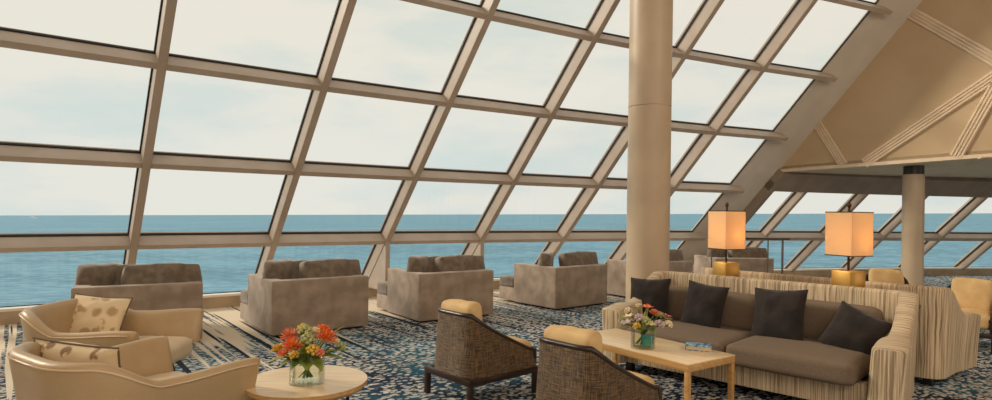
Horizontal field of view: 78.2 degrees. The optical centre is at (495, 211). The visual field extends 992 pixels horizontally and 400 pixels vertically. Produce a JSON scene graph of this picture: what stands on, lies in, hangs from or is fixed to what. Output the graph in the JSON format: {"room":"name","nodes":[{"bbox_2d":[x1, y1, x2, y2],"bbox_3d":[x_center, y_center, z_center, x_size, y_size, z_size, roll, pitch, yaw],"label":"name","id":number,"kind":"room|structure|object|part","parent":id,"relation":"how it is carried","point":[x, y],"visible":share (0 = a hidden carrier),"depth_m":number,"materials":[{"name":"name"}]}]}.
{"room":"ship interior","nodes":[
{"label":"ship interior","id":0,"kind":"room"},
{"bbox_2d":[0,275,991,399],"bbox_3d":[4.477,1.615,4.985,31.000,0.100,23.970,1,0,0],"label":"floor","id":1,"kind":"structure","parent":0,"point":[393,351],"depth_m":6.28,"materials":[{"name":"carpet"}]},
{"bbox_2d":[19,298,203,370],"bbox_3d":[-3.001,1.086,4.738,1.008,0.749,1.098,1,0,-1],"label":"tub chair","id":2,"kind":"object","parent":1,"relation":"on","point":[182,327],"visible":0.46,"depth_m":4.84,"materials":[{"name":"beige leather"}]},
{"bbox_2d":[70,293,132,332],"bbox_3d":[-3.254,0.874,4.962,0.503,0.490,0.358,1,0,-4],"label":"throw pillow","id":3,"kind":"object","parent":2,"relation":"on","point":[91,313],"visible":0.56,"depth_m":4.92,"materials":[{"name":"beige fabric"}]},
{"bbox_2d":[139,336,192,362],"bbox_3d":[-2.887,1.108,4.740,0.779,0.207,0.719,1,0,-1],"label":"seat cushion","id":4,"kind":"object","parent":2,"relation":"on","point":[180,347],"depth_m":4.89,"materials":[{"name":"beige leather"}]},
{"bbox_2d":[6,336,259,399],"bbox_3d":[-2.084,1.099,3.452,1.098,0.749,1.008,1,0,33],"label":"tub chair","id":5,"kind":"object","parent":1,"relation":"on","point":[146,372],"visible":0.9,"depth_m":3.13,"materials":[{"name":"beige leather"}]},
{"bbox_2d":[32,337,121,367],"bbox_3d":[-2.344,0.881,3.452,0.585,0.397,0.273,1,0,11],"label":"throw pillow","id":6,"kind":"object","parent":5,"relation":"on","point":[60,351],"visible":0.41,"depth_m":3.37,"materials":[{"name":"beige fabric"}]},
{"bbox_2d":[146,371,186,379],"bbox_3d":[-2.022,1.121,3.548,0.719,0.207,0.779,1,0,33],"label":"seat cushion","id":7,"kind":"object","parent":5,"relation":"on","point":[175,373],"depth_m":3.84,"materials":[{"name":"beige leather"}]},
{"bbox_2d":[71,281,202,338],"bbox_3d":[-4.149,1.109,7.113,1.220,0.660,1.369,1,0,-30],"label":"sofa","id":8,"kind":"object","parent":1,"relation":"on","point":[155,296],"visible":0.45,"depth_m":6.59,"materials":[{"name":"beige fabric"}]},
{"bbox_2d":[75,262,123,285],"bbox_3d":[-4.363,0.794,6.750,0.322,0.491,0.536,1,0,26],"label":"cushion","id":9,"kind":"object","parent":8,"relation":"on","point":[92,274],"visible":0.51,"depth_m":6.60,"materials":[{"name":"beige fabric"}]},
{"bbox_2d":[114,262,175,284],"bbox_3d":[-3.928,0.800,6.976,0.755,0.468,0.287,1,0,-33],"label":"cushion","id":10,"kind":"object","parent":8,"relation":"on","point":[120,268],"visible":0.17,"depth_m":6.78,"materials":[{"name":"beige fabric"}]},
{"bbox_2d":[121,262,201,284],"bbox_3d":[-3.754,0.799,6.879,0.810,0.490,0.322,1,0,-29],"label":"cushion","id":11,"kind":"object","parent":8,"relation":"on","point":[174,272],"visible":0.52,"depth_m":6.79,"materials":[{"name":"beige fabric"}]},
{"bbox_2d":[240,273,368,336],"bbox_3d":[-2.525,1.133,7.972,1.220,0.660,1.369,1,0,-38],"label":"sofa","id":12,"kind":"object","parent":1,"relation":"on","point":[337,302],"visible":0.95,"depth_m":7.43,"materials":[{"name":"beige fabric"}]},
{"bbox_3d":[-2.586,1.322,8.047,1.200,0.220,1.160,1,0,-38],"label":"seat","id":13,"kind":"part","parent":12,"relation":"part of","materials":[{"name":"beige fabric"}]},
{"bbox_2d":[261,259,293,286],"bbox_3d":[-2.689,0.819,7.583,0.322,0.491,0.536,1,0,19],"label":"cushion","id":14,"kind":"object","parent":12,"relation":"on","point":[281,269],"visible":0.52,"depth_m":7.41,"materials":[{"name":"beige fabric"}]},
{"bbox_2d":[291,258,332,278],"bbox_3d":[-2.288,0.824,7.865,0.755,0.468,0.287,1,0,-41],"label":"cushion","id":15,"kind":"object","parent":12,"relation":"on","point":[295,272],"visible":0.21,"depth_m":7.64,"materials":[{"name":"beige fabric"}]},
{"bbox_2d":[299,258,361,277],"bbox_3d":[-2.103,0.823,7.792,0.810,0.490,0.322,1,0,-39],"label":"cushion","id":16,"kind":"object","parent":12,"relation":"on","point":[340,266],"visible":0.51,"depth_m":7.69,"materials":[{"name":"beige fabric"}]},
{"bbox_2d":[245,365,366,399],"bbox_3d":[-1.169,1.258,3.760,0.730,0.450,0.730,1,0,0],"label":"round table","id":17,"kind":"object","parent":1,"relation":"on","point":[334,382],"visible":0.89,"depth_m":3.67,"materials":[{"name":"brown wood"}]},
{"bbox_3d":[-1.144,0.955,3.700,0.210,0.154,0.210,1,0,0],"label":"glass vase","id":18,"kind":"object","parent":17,"relation":"on","visible":0},
{"bbox_2d":[266,323,348,378],"bbox_3d":[-1.129,0.845,3.726,0.492,0.322,0.416,1,0,0],"label":"flower bouquet","id":19,"kind":"object","parent":18,"relation":"in","point":[314,352],"visible":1,"depth_m":3.64,"materials":[{"name":"orange plant"}]},
{"bbox_2d":[377,268,493,322],"bbox_3d":[-0.925,1.157,9.027,1.220,0.660,1.369,1,0,-36],"label":"sofa","id":20,"kind":"object","parent":1,"relation":"on","point":[416,296],"visible":0.96,"depth_m":8.48,"materials":[{"name":"beige fabric"}]},
{"bbox_3d":[-0.984,1.346,9.104,1.200,0.220,1.160,1,0,-36],"label":"seat","id":21,"kind":"part","parent":20,"relation":"part of","materials":[{"name":"beige fabric"}]},
{"bbox_2d":[406,255,428,272],"bbox_3d":[-1.103,0.842,8.644,0.322,0.491,0.536,1,0,18],"label":"cushion","id":22,"kind":"object","parent":20,"relation":"on","point":[419,263],"visible":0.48,"depth_m":8.44,"materials":[{"name":"beige fabric"}]},
{"bbox_2d":[428,255,454,271],"bbox_3d":[-0.693,0.848,8.911,0.755,0.468,0.286,1,0,-39],"label":"cushion","id":23,"kind":"object","parent":20,"relation":"on","point":[431,268],"visible":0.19,"depth_m":8.69,"materials":[{"name":"beige fabric"}]},
{"bbox_2d":[434,255,484,271],"bbox_3d":[-0.510,0.846,8.832,0.810,0.490,0.322,1,0,-36],"label":"cushion","id":24,"kind":"object","parent":20,"relation":"on","point":[457,262],"visible":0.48,"depth_m":8.71,"materials":[{"name":"beige fabric"}]},
{"bbox_2d":[424,299,537,399],"bbox_3d":[-0.111,1.105,5.080,0.760,0.787,0.605,1,0,-42],"label":"wicker armchair","id":25,"kind":"object","parent":1,"relation":"on","point":[471,353],"visible":1,"depth_m":4.81,"materials":[{"name":"brown wicker"}]},
{"bbox_3d":[-0.565,1.402,5.044,0.042,0.180,0.042,1,0,-42],"label":"leg","id":26,"kind":"part","parent":25,"relation":"part of","materials":[{"name":"brown wood"}]},
{"bbox_2d":[441,299,482,320],"bbox_3d":[-0.269,0.922,4.942,0.200,0.426,0.428,1,0,-42],"label":"cushion","id":27,"kind":"object","parent":25,"relation":"on","point":[470,310],"depth_m":4.80,"materials":[{"name":"beige fabric"}]},
{"bbox_3d":[-0.196,1.407,4.636,0.042,0.180,0.042,1,0,-42],"label":"leg","id":28,"kind":"part","parent":25,"relation":"part of","materials":[{"name":"brown wood"}]},
{"bbox_3d":[-0.120,1.303,5.075,0.745,0.050,0.605,1,0,-42],"label":"frame","id":29,"kind":"part","parent":25,"relation":"part of","materials":[{"name":"brown wood"}]},
{"bbox_3d":[-0.099,0.983,5.089,0.721,0.388,0.538,1,0,-42],"label":"rail","id":30,"kind":"part","parent":25,"relation":"part of","materials":[{"name":"brown wood"}]},
{"bbox_2d":[507,335,531,346],"bbox_3d":[-0.066,1.159,5.122,0.635,0.207,0.485,1,0,-42],"label":"seat cushion","id":31,"kind":"object","parent":25,"relation":"on","point":[515,342],"depth_m":5.02,"materials":[{"name":"beige fabric"}]},
{"bbox_3d":[0.323,1.415,5.106,0.042,0.180,0.042,1,0,-42],"label":"leg","id":32,"kind":"part","parent":25,"relation":"part of","materials":[{"name":"brown wood"}]},
{"bbox_3d":[0.316,1.225,5.117,0.040,0.170,0.035,1,0,-42],"label":"post","id":33,"kind":"part","parent":25,"relation":"part of","materials":[{"name":"brown wood"}]},
{"bbox_2d":[0,269,991,324],"bbox_3d":[5.070,1.492,10.941,28.644,0.165,12.105,1,0,0],"label":"window sill","id":34,"kind":"structure","parent":1,"relation":"on","point":[12,317],"depth_m":11.84,"materials":[{"name":"stone"}]},
{"bbox_2d":[499,263,607,309],"bbox_3d":[0.945,1.184,10.246,1.220,0.660,1.369,1,0,-40],"label":"sofa","id":35,"kind":"object","parent":1,"relation":"on","point":[549,287],"visible":0.98,"depth_m":9.73,"materials":[{"name":"beige fabric"}]},
{"bbox_3d":[0.881,1.373,10.320,1.200,0.220,1.160,1,0,-40],"label":"seat","id":36,"kind":"part","parent":35,"relation":"part of","materials":[{"name":"beige fabric"}]},
{"bbox_2d":[538,251,553,265],"bbox_3d":[0.795,0.870,9.851,0.322,0.491,0.536,1,0,12],"label":"cushion","id":37,"kind":"object","parent":35,"relation":"on","point":[546,258],"visible":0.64,"depth_m":9.62,"materials":[{"name":"beige fabric"}]},
{"bbox_2d":[558,251,597,265],"bbox_3d":[1.374,0.874,10.082,0.810,0.490,0.322,1,0,-37],"label":"cushion","id":38,"kind":"object","parent":35,"relation":"on","point":[577,257],"visible":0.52,"depth_m":9.94,"materials":[{"name":"beige fabric"}]},
{"bbox_2d":[535,325,661,399],"bbox_3d":[0.645,1.116,3.984,0.760,0.787,0.605,1,0,-43],"label":"wicker armchair","id":39,"kind":"object","parent":1,"relation":"on","point":[572,363],"visible":1,"depth_m":3.72,"materials":[{"name":"brown wicker"}]},
{"bbox_2d":[544,325,602,352],"bbox_3d":[0.489,0.933,3.844,0.200,0.426,0.428,1,0,-43],"label":"cushion","id":40,"kind":"object","parent":39,"relation":"on","point":[590,340],"depth_m":3.72,"materials":[{"name":"beige fabric"}]},
{"bbox_3d":[0.657,0.995,3.993,0.721,0.388,0.538,1,0,-43],"label":"rail","id":41,"kind":"part","parent":39,"relation":"part of","materials":[{"name":"brown wood"}]},
{"bbox_2d":[627,370,654,384],"bbox_3d":[0.690,1.170,4.026,0.635,0.207,0.485,1,0,-43],"label":"seat cushion","id":42,"kind":"object","parent":39,"relation":"on","point":[647,379],"depth_m":4.02,"materials":[{"name":"beige fabric"}]},
{"bbox_3d":[1.071,1.236,4.027,0.040,0.170,0.035,1,0,-43],"label":"post","id":43,"kind":"part","parent":39,"relation":"part of","materials":[{"name":"brown wood"}]},
{"bbox_2d":[625,0,672,301],"bbox_3d":[1.943,-1.572,7.700,0.570,6.200,0.570,1,0,0],"label":"round column","id":44,"kind":"structure","parent":1,"relation":"on","point":[651,21],"depth_m":7.47,"materials":[{"name":"paint"}]},
{"bbox_2d":[607,259,692,297],"bbox_3d":[2.700,1.210,11.347,1.220,0.660,1.369,1,0,-34],"label":"sofa","id":45,"kind":"object","parent":1,"relation":"on","point":[616,273],"visible":0.19,"depth_m":11.01,"materials":[{"name":"beige fabric"}]},
{"bbox_2d":[669,249,683,260],"bbox_3d":[3.110,0.899,11.141,0.810,0.490,0.322,1,0,-31],"label":"cushion","id":46,"kind":"object","parent":45,"relation":"on","point":[675,254],"visible":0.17,"depth_m":11.15,"materials":[{"name":"beige fabric"}]},
{"bbox_2d":[598,328,734,399],"bbox_3d":[1.221,1.293,4.939,0.560,0.450,1.220,1,0,-35],"label":"coffee table","id":47,"kind":"object","parent":1,"relation":"on","point":[667,353],"visible":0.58,"depth_m":4.61,"materials":[{"name":"brown wood"}]},
{"bbox_3d":[1.090,1.320,5.571,0.036,0.392,0.036,1,0,-35],"label":"leg","id":48,"kind":"part","parent":47,"relation":"part of","materials":[{"name":"brown wood"}]},
{"bbox_2d":[642,334,653,345],"bbox_3d":[1.156,0.982,4.800,0.190,0.169,0.190,1,0,0],"label":"glass vase","id":49,"kind":"object","parent":47,"relation":"on","point":[647,340],"visible":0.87,"depth_m":4.72,"materials":[{"name":"glass"}]},
{"bbox_2d":[616,303,674,344],"bbox_3d":[1.171,0.881,4.827,0.454,0.316,0.415,1,0,0],"label":"flower bouquet","id":50,"kind":"object","parent":49,"relation":"in","point":[640,323],"visible":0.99,"depth_m":4.75,"materials":[{"name":"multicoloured plant"}]},
{"bbox_3d":[1.351,1.324,4.308,0.036,0.392,0.036,1,0,-35],"label":"leg","id":51,"kind":"part","parent":47,"relation":"part of","materials":[{"name":"brown wood"}]},
{"bbox_2d":[685,342,711,351],"bbox_3d":[1.585,1.054,4.770,0.196,0.039,0.135,1,0,20],"label":"book","id":52,"kind":"object","parent":47,"relation":"on","point":[693,346],"visible":1,"depth_m":4.73,"materials":[{"name":"paper"}]},
{"bbox_3d":[1.774,1.330,4.609,0.036,0.392,0.036,1,0,-35],"label":"leg","id":53,"kind":"part","parent":47,"relation":"part of","materials":[{"name":"brown wood"}]},
{"bbox_2d":[693,255,773,273],"bbox_3d":[4.820,1.240,12.699,1.220,0.660,1.369,1,0,-7],"label":"sofa","id":54,"kind":"object","parent":1,"relation":"on","point":[745,264],"visible":0.3,"depth_m":12.07,"materials":[{"name":"beige fabric"}]},
{"bbox_2d":[706,249,724,261],"bbox_3d":[4.481,0.924,12.451,0.536,0.491,0.322,1,0,-40],"label":"cushion","id":55,"kind":"object","parent":54,"relation":"on","point":[718,253],"visible":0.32,"depth_m":12.29,"materials":[{"name":"beige fabric"}]},
{"bbox_2d":[728,247,766,257],"bbox_3d":[5.092,0.928,12.331,0.810,0.490,0.322,1,0,-4],"label":"cushion","id":56,"kind":"object","parent":54,"relation":"on","point":[750,252],"visible":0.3,"depth_m":12.24,"materials":[{"name":"beige fabric"}]},
{"bbox_2d":[602,271,918,399],"bbox_3d":[2.243,1.083,5.393,2.505,0.900,1.119,1,0,44],"label":"striped sofa","id":57,"kind":"object","parent":1,"relation":"on","point":[809,369],"visible":0.58,"depth_m":4.96,"materials":[{"name":"fabric"}]},
{"bbox_2d":[630,277,670,320],"bbox_3d":[1.542,0.882,6.160,0.463,0.493,0.285,1,0,39],"label":"throw pillow","id":58,"kind":"object","parent":57,"relation":"on","point":[653,292],"visible":0.67,"depth_m":6.07,"materials":[{"name":"grey fabric"}]},
{"bbox_2d":[626,319,750,352],"bbox_3d":[1.807,1.161,5.626,0.952,0.218,0.852,1,0,44],"label":"seat cushion","id":59,"kind":"object","parent":57,"relation":"on","point":[728,333],"depth_m":5.39,"materials":[{"name":"brown fabric"}]},
{"bbox_2d":[680,280,729,327],"bbox_3d":[1.960,0.889,5.759,0.286,0.500,0.471,1,0,-37],"label":"throw pillow","id":60,"kind":"object","parent":57,"relation":"on","point":[704,304],"visible":0.95,"depth_m":5.68,"materials":[{"name":"grey fabric"}]},
{"bbox_2d":[668,286,754,330],"bbox_3d":[2.088,0.931,5.914,0.959,0.361,0.203,1,0,44],"label":"cushion","id":61,"kind":"object","parent":57,"relation":"on","point":[738,312],"depth_m":5.70,"materials":[{"name":"brown fabric"}]},
{"bbox_3d":[2.001,1.339,5.145,2.000,0.200,0.100,1,0,44],"label":"panel","id":62,"kind":"part","parent":57,"relation":"part of","materials":[{"name":"fabric"}]},
{"bbox_2d":[750,287,807,340],"bbox_3d":[2.435,0.895,5.272,0.314,0.545,0.513,1,0,-37],"label":"throw pillow","id":63,"kind":"object","parent":57,"relation":"on","point":[777,313],"visible":0.88,"depth_m":5.20,"materials":[{"name":"grey fabric"}]},
{"bbox_2d":[726,335,870,385],"bbox_3d":[2.491,1.171,4.966,0.952,0.218,0.852,1,0,44],"label":"seat cushion","id":64,"kind":"object","parent":57,"relation":"on","point":[811,360],"depth_m":4.68,"materials":[{"name":"brown fabric"}]},
{"bbox_2d":[803,299,882,338],"bbox_3d":[2.772,0.941,5.254,0.959,0.361,0.203,1,0,44],"label":"cushion","id":65,"kind":"object","parent":57,"relation":"on","point":[818,314],"depth_m":5.17,"materials":[{"name":"brown fabric"}]},
{"bbox_2d":[817,300,892,355],"bbox_3d":[2.853,0.962,4.856,0.346,0.553,0.532,1,0,-43],"label":"throw pillow","id":66,"kind":"object","parent":57,"relation":"on","point":[851,328],"visible":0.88,"depth_m":4.80,"materials":[{"name":"grey fabric"}]},
{"bbox_2d":[702,267,980,385],"bbox_3d":[3.490,1.101,6.496,1.119,0.900,2.505,1,0,-42],"label":"striped sofa","id":67,"kind":"object","parent":1,"relation":"on","point":[947,340],"visible":0.24,"depth_m":5.42,"materials":[{"name":"brown fabric"}]},
{"bbox_2d":[866,268,908,283],"bbox_3d":[5.359,1.185,8.315,0.605,0.787,0.760,1,0,20],"label":"wicker armchair","id":68,"kind":"object","parent":1,"relation":"on","point":[875,274],"visible":0.2,"depth_m":8.46,"materials":[{"name":"beige fabric"}]},
{"bbox_3d":[5.355,1.063,8.302,0.538,0.388,0.721,1,0,20],"label":"rail","id":69,"kind":"part","parent":68,"relation":"part of","materials":[{"name":"brown wood"}]},
{"bbox_2d":[901,165,924,285],"bbox_3d":[7.715,0.380,11.300,0.390,2.465,0.390,1,0,0],"label":"round column","id":70,"kind":"structure","parent":1,"relation":"on","point":[913,177],"depth_m":11.16,"materials":[{"name":"paint"}]},
{"bbox_2d":[947,277,991,354],"bbox_3d":[5.575,1.188,7.203,0.760,0.787,0.605,1,0,-44],"label":"wicker armchair","id":71,"kind":"object","parent":1,"relation":"on","point":[973,295],"visible":0.48,"depth_m":7.24,"materials":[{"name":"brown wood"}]},
{"bbox_2d":[951,277,991,310],"bbox_3d":[5.734,1.010,7.345,0.200,0.426,0.428,1,0,-44],"label":"cushion","id":72,"kind":"object","parent":71,"relation":"on","point":[974,293],"depth_m":7.28,"materials":[{"name":"beige fabric"}]},
{"bbox_2d":[960,307,991,329],"bbox_3d":[5.529,1.241,7.159,0.635,0.207,0.485,1,0,-44],"label":"seat cushion","id":73,"kind":"object","parent":71,"relation":"on","point":[985,312],"depth_m":6.93,"materials":[{"name":"beige fabric"}]},
{"bbox_3d":[5.578,1.387,7.208,0.745,0.050,0.605,1,0,-44],"label":"frame","id":74,"kind":"part","parent":71,"relation":"part of","materials":[{"name":"brown wood"}]},
{"bbox_3d":[2.854,1.167,5.956,0.260,0.750,2.100,1,0,-44],"label":"console table","id":75,"kind":"object","parent":1,"relation":"on","visible":0},
{"bbox_2d":[708,202,745,276],"bbox_3d":[2.415,0.343,6.400,0.264,0.885,0.264,1,0,-22],"label":"table lamp","id":76,"kind":"object","parent":75,"relation":"on","point":[726,229],"visible":0.91,"depth_m":6.31,"materials":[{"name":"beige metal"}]},
{"bbox_3d":[2.417,0.188,6.400,0.260,0.395,0.260,1,0,-22],"label":"lamp shade","id":77,"kind":"part","parent":76,"relation":"part of","materials":[{"name":"fabric"}]},
{"bbox_3d":[2.415,0.385,6.400,0.264,0.008,0.264,1,0,-22],"label":"shade trim","id":78,"kind":"part","parent":76,"relation":"part of","materials":[{"name":"beige fabric"}]},
{"bbox_2d":[825,202,873,287],"bbox_3d":[3.235,0.355,5.600,0.277,0.885,0.277,1,0,-22],"label":"table lamp","id":79,"kind":"object","parent":75,"relation":"on","point":[848,234],"visible":0.92,"depth_m":5.51,"materials":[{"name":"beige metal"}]},
{"bbox_3d":[3.235,0.397,5.600,0.277,0.008,0.277,1,0,-22],"label":"shade trim","id":80,"kind":"part","parent":79,"relation":"part of","materials":[{"name":"beige fabric"}]},
{"bbox_3d":[3.237,0.200,5.600,0.273,0.395,0.273,1,0,-22],"label":"lamp shade","id":81,"kind":"part","parent":79,"relation":"part of","materials":[{"name":"fabric"}]},
{"bbox_3d":[3.240,0.002,5.600,0.277,0.008,0.277,1,0,-22],"label":"shade trim","id":82,"kind":"part","parent":79,"relation":"part of","materials":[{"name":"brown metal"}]},
{"bbox_2d":[781,0,991,168],"bbox_3d":[11.084,-2.713,6.057,10.664,3.950,13.553,1,0,0],"label":"wall","id":83,"kind":"structure","parent":0,"point":[917,71],"depth_m":10.69,"materials":[{"name":"beige paint"}]},
{"bbox_2d":[0,0,991,311],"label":"window","id":84,"kind":"structure","parent":83,"relation":"in","point":[161,1],"depth_m":9.14,"materials":[{"name":"beige metal"}]},
{"bbox_2d":[140,0,340,293],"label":"window","id":85,"kind":"structure","parent":84,"relation":"on","point":[339,1],"depth_m":7.75,"materials":[{"name":"beige metal"}]},
{"bbox_2d":[281,0,483,274],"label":"window","id":86,"kind":"structure","parent":84,"relation":"on","point":[460,1],"depth_m":8.70,"materials":[{"name":"beige metal"}]},
{"bbox_2d":[395,0,602,254],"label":"window","id":87,"kind":"structure","parent":84,"relation":"on","point":[601,1],"depth_m":9.41,"materials":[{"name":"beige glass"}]},
{"bbox_2d":[489,0,706,277],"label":"window","id":88,"kind":"structure","parent":84,"relation":"on","point":[705,1],"depth_m":10.61,"materials":[{"name":"beige metal"}]},
{"bbox_2d":[571,0,799,263],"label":"window","id":89,"kind":"structure","parent":84,"relation":"on","point":[798,1],"depth_m":10.78,"materials":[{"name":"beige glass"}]},
{"bbox_3d":[4.686,1.022,11.350,1.550,1.092,0.090,1,0,-4],"label":"handrail","id":90,"kind":"part","parent":84,"relation":"part of","materials":[{"name":"grey metal"}]},
{"bbox_3d":[4.693,0.494,11.350,1.550,0.035,0.090,1,0,-4],"label":"rail","id":91,"kind":"part","parent":84,"relation":"part of","materials":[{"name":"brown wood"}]},
{"bbox_3d":[5.064,1.044,11.377,0.023,1.060,0.024,1,0,-4],"label":"post","id":92,"kind":"part","parent":84,"relation":"part of","materials":[{"name":"silver metal"}]},
{"bbox_2d":[746,192,795,246],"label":"window","id":93,"kind":"structure","parent":84,"relation":"on","point":[789,198],"depth_m":13.63,"materials":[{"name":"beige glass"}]},
{"bbox_2d":[670,0,878,248],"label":"window","id":94,"kind":"structure","parent":84,"relation":"on","point":[877,1],"depth_m":11.53,"materials":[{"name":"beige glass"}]},
{"bbox_3d":[5.344,1.048,11.396,0.038,1.060,0.040,1,0,-4],"label":"post","id":95,"kind":"part","parent":84,"relation":"part of","materials":[{"name":"silver metal"}]},
{"bbox_2d":[745,192,856,268],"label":"window","id":96,"kind":"structure","parent":84,"relation":"on","point":[845,205],"depth_m":13.64,"materials":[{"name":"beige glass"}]},
{"bbox_2d":[783,194,901,271],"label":"window frame","id":97,"kind":"structure","parent":84,"relation":"on","point":[888,222],"depth_m":14.63,"materials":[{"name":"beige metal"}]},
{"bbox_2d":[840,196,975,269],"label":"window","id":98,"kind":"structure","parent":84,"relation":"on","point":[972,199],"depth_m":14.93,"materials":[{"name":"beige metal"}]},
{"bbox_2d":[897,197,991,267],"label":"window","id":99,"kind":"structure","parent":84,"relation":"on","point":[977,247],"depth_m":15.12,"materials":[{"name":"beige metal"}]},
{"bbox_2d":[814,121,847,166],"bbox_3d":[6.428,-1.396,11.839,0.490,1.087,0.608,1,0,0],"label":"trim","id":100,"kind":"structure","parent":83,"relation":"attached to","point":[820,128],"depth_m":11.78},
{"bbox_2d":[764,169,991,197],"bbox_3d":[13.121,-0.579,14.038,15.087,0.511,3.166,1,0,0],"label":"trim","id":101,"kind":"structure","parent":83,"relation":"attached to","point":[784,181],"depth_m":13.43,"materials":[{"name":"paint"}]},
{"bbox_2d":[780,153,991,171],"bbox_3d":[10.094,-0.979,7.143,8.658,0.452,11.039,1,0,0],"label":"trim","id":102,"kind":"structure","parent":83,"relation":"attached to","point":[989,154],"depth_m":10.94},
{"bbox_2d":[861,71,991,167],"bbox_3d":[7.532,-1.660,10.433,1.486,1.697,1.878,1,0,0],"label":"trim","id":103,"kind":"structure","parent":83,"relation":"attached to","point":[983,83],"depth_m":10.49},
{"bbox_2d":[907,8,991,65],"bbox_3d":[7.711,-2.908,10.229,1.176,1.682,1.483,1,0,0],"label":"trim","id":104,"kind":"structure","parent":83,"relation":"attached to","point":[970,46],"depth_m":10.26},
{"bbox_2d":[950,80,991,158],"bbox_3d":[7.893,-1.580,9.974,0.518,1.410,0.644,1,0,0],"label":"trim","id":105,"kind":"structure","parent":83,"relation":"attached to","point":[984,105],"depth_m":10.01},
{"bbox_2d":[965,156,991,164],"bbox_3d":[8.164,-0.865,10.350,0.917,0.020,1.453,1,0,0],"label":"trim","id":106,"kind":"structure","parent":83,"relation":"attached to","point":[982,158],"depth_m":10.15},
{"bbox_2d":[781,150,991,177],"bbox_3d":[13.142,-1.063,6.223,14.729,0.712,18.446,1,0,0],"label":"ceiling","id":107,"kind":"structure","parent":0,"point":[948,168],"depth_m":12.05,"materials":[{"name":"paint"}]},
{"label":"outside","id":108,"kind":"structure","parent":0,"visible":0},
{"bbox_2d":[0,213,991,306],"bbox_3d":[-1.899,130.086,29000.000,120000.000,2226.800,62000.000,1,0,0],"label":"sea","id":109,"kind":"structure","parent":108,"point":[26,278],"depth_m":551.74,"materials":[{"name":"liquid"}]}
]}

